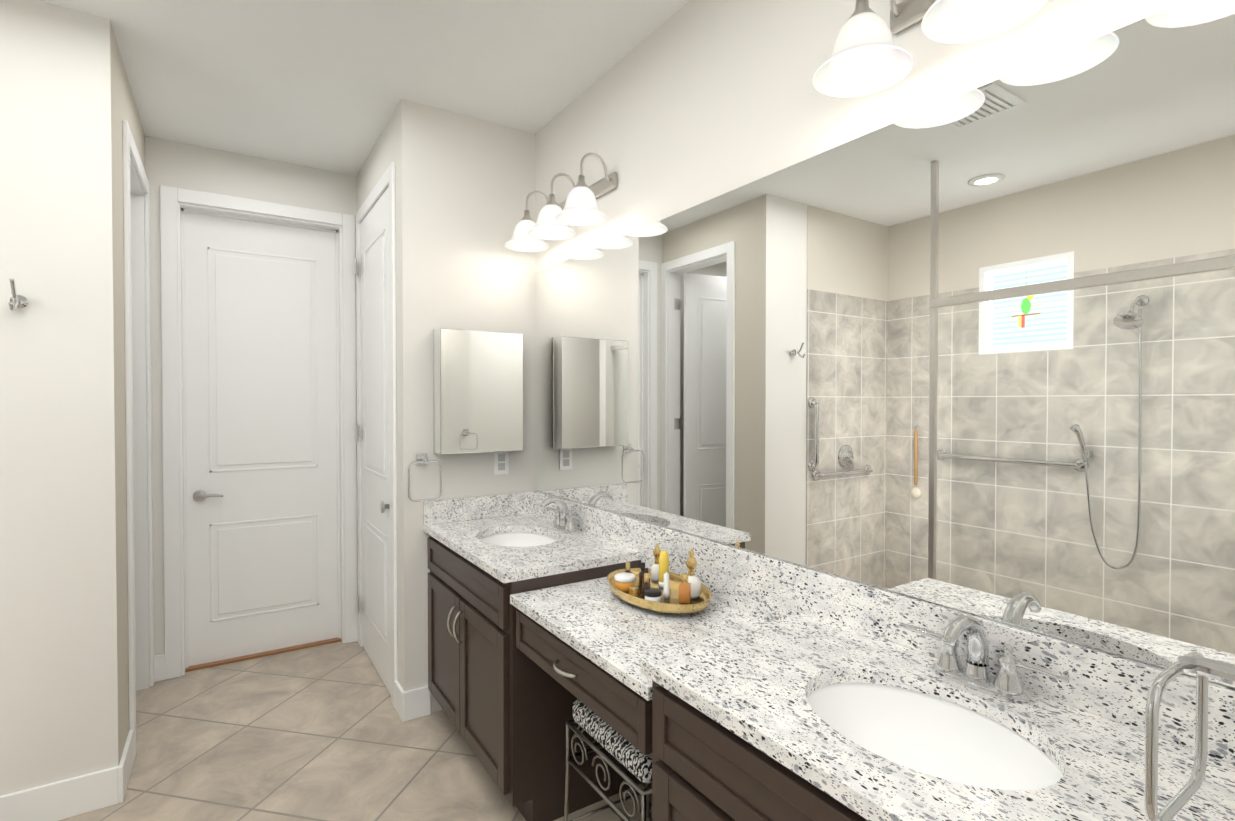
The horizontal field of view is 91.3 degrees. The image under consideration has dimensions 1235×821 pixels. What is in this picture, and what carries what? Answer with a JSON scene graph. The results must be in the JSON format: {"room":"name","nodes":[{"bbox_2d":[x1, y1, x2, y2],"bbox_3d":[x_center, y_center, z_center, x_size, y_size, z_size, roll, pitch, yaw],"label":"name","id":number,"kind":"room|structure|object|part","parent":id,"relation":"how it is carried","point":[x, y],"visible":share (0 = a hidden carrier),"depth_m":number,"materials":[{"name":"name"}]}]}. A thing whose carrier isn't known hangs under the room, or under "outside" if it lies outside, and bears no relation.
{"room":"bathroom","nodes":[
{"label":"bathroom","id":0,"kind":"room"},
{"bbox_2d":[0,0,117,795],"bbox_3d":[-2.409,0.017,1.790,1.434,2.760,0.120,-1,1,-33],"label":"wall","id":1,"kind":"structure","parent":0,"point":[58,674],"depth_m":2.05,"materials":[{"name":"paint"}]},
{"bbox_2d":[9,279,23,310],"bbox_3d":[-1.922,-0.366,1.923,0.011,0.104,0.065,-1,1,-33],"label":"robe hook","id":2,"kind":"object","parent":1,"relation":"attached to","point":[17,301],"depth_m":1.93,"materials":[{"name":"silver metal"}]},
{"bbox_2d":[0,620,430,820],"bbox_3d":[-1.764,1.319,2.803,1.477,0.130,1.114,-1,1,-33],"label":"baseboard","id":3,"kind":"structure","parent":1,"relation":"attached to","point":[70,797],"depth_m":2.10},
{"bbox_2d":[110,21,161,766],"bbox_3d":[-2.109,0.007,2.569,0.155,2.760,1.099,-1,1,-33],"label":"wall","id":4,"kind":"structure","parent":0,"point":[123,106],"depth_m":2.36,"materials":[{"name":"paint"}]},
{"bbox_3d":[-2.143,0.124,2.715,0.016,2.522,0.824,-1,1,-33],"label":"trim casing","id":5,"kind":"part","parent":4,"relation":"part of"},
{"bbox_2d":[130,157,149,690],"bbox_3d":[-2.200,0.158,2.679,0.120,2.455,0.690,-1,1,-33],"label":"trim","id":6,"kind":"structure","parent":4,"relation":"attached to","point":[139,431],"depth_m":2.97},
{"bbox_2d":[145,136,357,679],"bbox_3d":[-2.032,-0.004,3.328,1.110,2.760,0.150,-1,1,-33],"label":"wall","id":7,"kind":"structure","parent":0,"point":[188,166],"depth_m":3.11,"materials":[{"name":"paint"}]},
{"bbox_3d":[-1.934,0.115,3.330,0.920,2.522,0.016,-1,1,-33],"label":"trim casing","id":8,"kind":"part","parent":7,"relation":"part of","materials":[{"name":"white wood"}]},
{"bbox_2d":[177,202,344,675],"bbox_3d":[-1.971,0.148,3.388,0.786,2.455,0.120,-1,1,-33],"label":"trim","id":9,"kind":"structure","parent":7,"relation":"attached to","point":[182,208],"depth_m":3.28,"materials":[{"name":"white wood"}]},
{"bbox_2d":[184,212,337,665],"bbox_3d":[-1.978,0.151,3.398,0.750,2.428,0.101,-1,1,-33],"label":"door","id":10,"kind":"structure","parent":7,"relation":"in","point":[261,402],"depth_m":3.39,"materials":[{"name":"white wood"}]},
{"bbox_3d":[-2.193,0.458,3.238,0.137,0.062,0.060,-1,1,-33],"label":"far door lever handle","id":11,"kind":"part","parent":10,"relation":"part of","materials":[{"name":"silver metal"}]},
{"bbox_2d":[185,637,340,671],"bbox_3d":[-1.982,1.369,3.421,0.756,0.012,0.080,-1,1,-33],"label":"trim","id":12,"kind":"structure","parent":7,"relation":"attached to","point":[255,655],"depth_m":3.38,"materials":[{"name":"brown wood"}]},
{"bbox_2d":[59,641,651,820],"bbox_3d":[-1.018,1.430,1.234,3.400,0.050,5.300,-1,1,-33],"label":"floor","id":13,"kind":"structure","parent":0,"point":[321,733],"depth_m":2.44,"materials":[{"name":"tile"}]},
{"bbox_2d":[563,699,651,820],"bbox_3d":[0.083,1.137,1.766,0.395,0.508,0.494,-1,1,-33],"label":"stool","id":14,"kind":"object","parent":13,"relation":"on","point":[631,758],"visible":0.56,"depth_m":1.69,"materials":[{"name":"grey metal"}]},
{"bbox_2d":[573,699,651,782],"bbox_3d":[0.083,0.917,1.763,0.292,0.068,0.392,-1,1,-33],"label":"cushion","id":15,"kind":"object","parent":14,"relation":"on","point":[639,764],"depth_m":1.65,"materials":[{"name":"fabric"}]},
{"bbox_2d":[424,531,882,820],"bbox_3d":[0.062,0.978,1.777,0.586,0.839,2.640,-1,1,-33],"label":"bathroom vanity","id":16,"kind":"object","parent":13,"relation":"on","point":[509,660],"depth_m":1.82,"materials":[{"name":"brown wood"}]},
{"bbox_3d":[-0.649,0.830,2.367,0.037,0.129,0.011,-1,1,-33],"label":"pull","id":17,"kind":"part","parent":16,"relation":"part of","materials":[{"name":"silver metal"}]},
{"bbox_3d":[-0.611,0.830,2.309,0.037,0.129,0.011,-1,1,-33],"label":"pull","id":18,"kind":"part","parent":16,"relation":"part of","materials":[{"name":"silver metal"}]},
{"bbox_2d":[423,511,638,578],"bbox_3d":[-0.388,0.533,2.490,0.558,0.030,0.943,-1,1,-33],"label":"countertop","id":19,"kind":"structure","parent":16,"relation":"on","point":[580,548],"depth_m":2.27,"materials":[{"name":"white stone"}]},
{"bbox_2d":[471,527,562,550],"bbox_3d":[-0.411,0.618,2.511,0.372,0.163,0.471,-1,1,-33],"label":"sink","id":20,"kind":"object","parent":19,"relation":"in","point":[510,536],"depth_m":2.69,"materials":[{"name":"white ceramic"}]},
{"bbox_2d":[535,495,582,534],"bbox_3d":[-0.268,0.443,2.602,0.148,0.147,0.311,-1,1,-33],"label":"faucet","id":21,"kind":"object","parent":19,"relation":"on","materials":[{"name":"silver metal"}]},
{"bbox_3d":[-0.149,0.700,1.631,0.037,0.011,0.119,-1,1,-33],"label":"pull drawer","id":22,"kind":"part","parent":16,"relation":"part of","materials":[{"name":"silver metal"}]},
{"bbox_2d":[607,543,711,613],"bbox_3d":[0.125,0.510,1.904,0.264,0.168,0.418,-1,1,-33],"label":"toiletry bottles","id":23,"kind":"object","parent":16,"relation":"on","point":[659,587],"visible":0.98,"depth_m":1.86,"materials":[{"name":"gold metal"}]},
{"bbox_2d":[614,572,635,591],"bbox_3d":[0.024,0.551,1.940,0.068,0.045,0.068,-1,1,-33],"label":"jar","id":24,"kind":"object","parent":23,"relation":"on","point":[623,580],"depth_m":1.91,"materials":[{"name":"orange glass"}]},
{"bbox_2d":[629,585,638,596],"bbox_3d":[0.051,0.561,1.880,0.034,0.026,0.034,-1,1,-33],"label":"jar","id":25,"kind":"object","parent":23,"relation":"on","point":[633,589],"depth_m":1.87,"materials":[{"name":"gold metal"}]},
{"bbox_2d":[644,588,661,601],"bbox_3d":[0.107,0.558,1.821,0.052,0.034,0.052,-1,1,-33],"label":"jar","id":26,"kind":"object","parent":23,"relation":"on","point":[651,594],"depth_m":1.80,"materials":[{"name":"plastic"}]},
{"bbox_3d":[0.125,0.571,1.905,0.264,0.046,0.418,-1,1,-33],"label":"dish","id":27,"kind":"part","parent":23,"relation":"part of","materials":[{"name":"gold metal"}]},
{"bbox_2d":[639,611,1234,820],"bbox_3d":[0.538,0.553,1.064,0.558,0.030,0.935,-1,1,-33],"label":"countertop","id":28,"kind":"structure","parent":16,"relation":"on","point":[741,675],"depth_m":1.01,"materials":[{"name":"white stone"}]},
{"bbox_2d":[779,663,1090,818],"bbox_3d":[0.531,0.638,1.060,0.372,0.163,0.471,-1,1,-33],"label":"sink","id":29,"kind":"object","parent":28,"relation":"in","point":[993,760],"depth_m":1.17,"materials":[{"name":"white ceramic"}]},
{"bbox_2d":[895,609,1074,706],"bbox_3d":[0.669,0.463,1.159,0.148,0.147,0.311,-1,1,-33],"label":"faucet","id":30,"kind":"object","parent":28,"relation":"on","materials":[{"name":"silver metal"}]},
{"bbox_2d":[39,0,689,175],"bbox_3d":[-1.018,-1.405,1.195,3.400,0.100,5.300,-1,1,-33],"label":"ceiling","id":31,"kind":"structure","parent":0,"point":[328,85],"depth_m":2.38,"materials":[{"name":"paint"}]},
{"bbox_2d":[350,99,535,712],"bbox_3d":[-1.020,-0.004,3.357,0.670,2.760,1.205,-1,1,-33],"label":"wall","id":32,"kind":"structure","parent":0,"point":[464,186],"depth_m":2.80,"materials":[{"name":"paint"}]},
{"bbox_2d":[354,187,390,694],"bbox_3d":[-1.277,0.150,3.182,0.068,2.440,0.780,-1,1,-33],"label":"door","id":33,"kind":"structure","parent":32,"relation":"in","point":[375,392],"depth_m":3.13,"materials":[{"name":"white wood"}]},
{"bbox_3d":[-1.497,-0.826,3.456,0.012,0.096,0.060,-1,1,-33],"label":"right door hinge","id":34,"kind":"part","parent":33,"relation":"part of","materials":[{"name":"silver metal"}]},
{"bbox_3d":[-1.497,0.124,3.469,0.012,0.096,0.060,-1,1,-33],"label":"right door hinge","id":35,"kind":"part","parent":33,"relation":"part of","materials":[{"name":"silver metal"}]},
{"bbox_3d":[-1.497,1.124,3.482,0.012,0.096,0.060,-1,1,-33],"label":"right door hinge","id":36,"kind":"part","parent":33,"relation":"part of","materials":[{"name":"silver metal"}]},
{"bbox_2d":[380,500,388,512],"bbox_3d":[-1.088,0.462,2.884,0.060,0.062,0.137,-1,1,-33],"label":"door lever","id":37,"kind":"object","parent":33,"relation":"attached to","point":[383,506],"visible":0.6,"depth_m":2.90,"materials":[{"name":"silver metal"}]},
{"bbox_3d":[-1.274,0.117,3.166,0.016,2.522,0.914,-1,1,-33],"label":"trim casing","id":38,"kind":"part","parent":32,"relation":"part of","materials":[{"name":"white wood"}]},
{"bbox_2d":[408,453,441,501],"bbox_3d":[-0.868,0.298,2.702,0.150,0.208,0.065,-1,1,-33],"label":"towel ring","id":39,"kind":"object","parent":32,"relation":"attached to","point":[421,458],"visible":1,"depth_m":2.69,"materials":[{"name":"silver metal"}]},
{"bbox_3d":[-0.869,0.219,2.702,0.050,0.050,0.061,-1,1,-33],"label":"post","id":40,"kind":"part","parent":39,"relation":"part of","materials":[{"name":"silver metal"}]},
{"bbox_2d":[433,328,523,453],"bbox_3d":[-0.643,-0.087,2.821,0.404,0.564,0.098,-1,1,-33],"label":"medicine cabinet mirror","id":41,"kind":"object","parent":32,"relation":"attached to","point":[477,391],"visible":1,"depth_m":2.76,"materials":[{"name":"clear glass"}]},
{"bbox_2d":[423,491,534,522],"bbox_3d":[-0.639,0.460,2.877,0.558,0.106,0.020,-1,1,-33],"label":"backsplash","id":42,"kind":"structure","parent":32,"relation":"attached to","point":[477,507],"depth_m":2.85,"materials":[{"name":"grey stone"}]},
{"bbox_2d":[494,451,508,474],"bbox_3d":[-0.563,0.251,2.932,0.074,0.118,0.006,-1,1,-33],"label":"outlet","id":43,"kind":"object","parent":32,"relation":"attached to","point":[501,462],"visible":0.9,"depth_m":2.93,"materials":[{"name":"plastic"}]},
{"bbox_2d":[504,153,616,251],"bbox_3d":[-0.254,-0.872,2.545,0.253,0.264,0.704,-1,1,-33],"label":"sconce","id":44,"kind":"object","parent":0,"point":[578,206],"visible":1,"depth_m":2.47,"materials":[{"name":"white glass"}]},
{"bbox_3d":[-0.411,-0.802,2.742,0.204,0.118,0.204,-1,1,-33],"label":"lamp shade","id":45,"kind":"part","parent":44,"relation":"part of","materials":[{"name":"white glass"}]},
{"bbox_3d":[-0.357,-0.954,2.775,0.141,0.106,0.012,-1,1,-33],"label":"arm","id":46,"kind":"part","parent":44,"relation":"part of"},
{"bbox_3d":[-0.275,-0.799,2.533,0.204,0.118,0.204,-1,1,-33],"label":"lamp shade","id":47,"kind":"part","parent":44,"relation":"part of","materials":[{"name":"white glass"}]},
{"bbox_3d":[-0.221,-0.951,2.566,0.141,0.106,0.012,-1,1,-33],"label":"arm","id":48,"kind":"part","parent":44,"relation":"part of"},
{"bbox_3d":[-0.139,-0.796,2.323,0.204,0.118,0.204,-1,1,-33],"label":"lamp shade","id":49,"kind":"part","parent":44,"relation":"part of","materials":[{"name":"white glass"}]},
{"bbox_3d":[-0.156,-0.914,2.608,0.018,0.064,0.550,-1,1,-33],"label":"plate","id":50,"kind":"part","parent":44,"relation":"part of","materials":[{"name":"silver metal"}]},
{"bbox_3d":[-0.085,-0.948,2.356,0.141,0.106,0.012,-1,1,-33],"label":"arm","id":51,"kind":"part","parent":44,"relation":"part of"},
{"bbox_2d":[534,0,1234,688],"bbox_3d":[0.623,0.021,1.544,0.128,2.760,3.865,-1,1,-33],"label":"mirror","id":52,"kind":"object","parent":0,"point":[972,352],"depth_m":1.33,"materials":[{"name":"clear glass"}]},
{"bbox_2d":[535,491,1234,762],"bbox_3d":[0.300,0.505,1.925,0.020,0.180,2.600,-1,1,-33],"label":"backsplash","id":53,"kind":"structure","parent":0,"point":[1112,686],"depth_m":1.38,"materials":[{"name":"white stone"}]},
{"bbox_2d":[812,0,1048,97],"bbox_3d":[0.682,-0.852,1.102,0.253,0.264,0.704,-1,1,-33],"label":"sconce","id":54,"kind":"object","parent":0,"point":[868,56],"visible":1,"depth_m":1.25,"materials":[{"name":"white glass"}]},
{"bbox_3d":[0.526,-0.782,1.300,0.204,0.118,0.204,-1,1,-33],"label":"lamp shade","id":55,"kind":"part","parent":54,"relation":"part of","materials":[{"name":"white glass"}]},
{"bbox_3d":[0.580,-0.934,1.333,0.141,0.106,0.012,-1,1,-33],"label":"arm","id":56,"kind":"part","parent":54,"relation":"part of"},
{"bbox_3d":[0.781,-0.894,1.166,0.018,0.064,0.550,-1,1,-33],"label":"plate","id":57,"kind":"part","parent":54,"relation":"part of","materials":[{"name":"silver metal"}]},
{"bbox_3d":[0.662,-0.779,1.090,0.204,0.118,0.204,-1,1,-33],"label":"lamp shade","id":58,"kind":"part","parent":54,"relation":"part of","materials":[{"name":"white glass"}]},
{"bbox_3d":[-0.175,0.042,-0.038,2.950,2.760,0.120,-1,1,-33],"label":"wall","id":59,"kind":"structure","parent":0,"visible":0},
{"bbox_2d":[1144,652,1234,820],"bbox_3d":[0.596,0.320,0.588,0.165,0.178,0.085,-1,1,-33],"label":"towel ring","id":60,"kind":"object","parent":59,"relation":"attached to","point":[1201,667],"visible":1,"depth_m":0.60,"materials":[{"name":"silver metal"}]},
{"bbox_3d":[0.597,0.256,0.586,0.050,0.050,0.081,-1,1,-33],"label":"post","id":61,"kind":"part","parent":60,"relation":"part of","materials":[{"name":"silver metal"}]}
]}

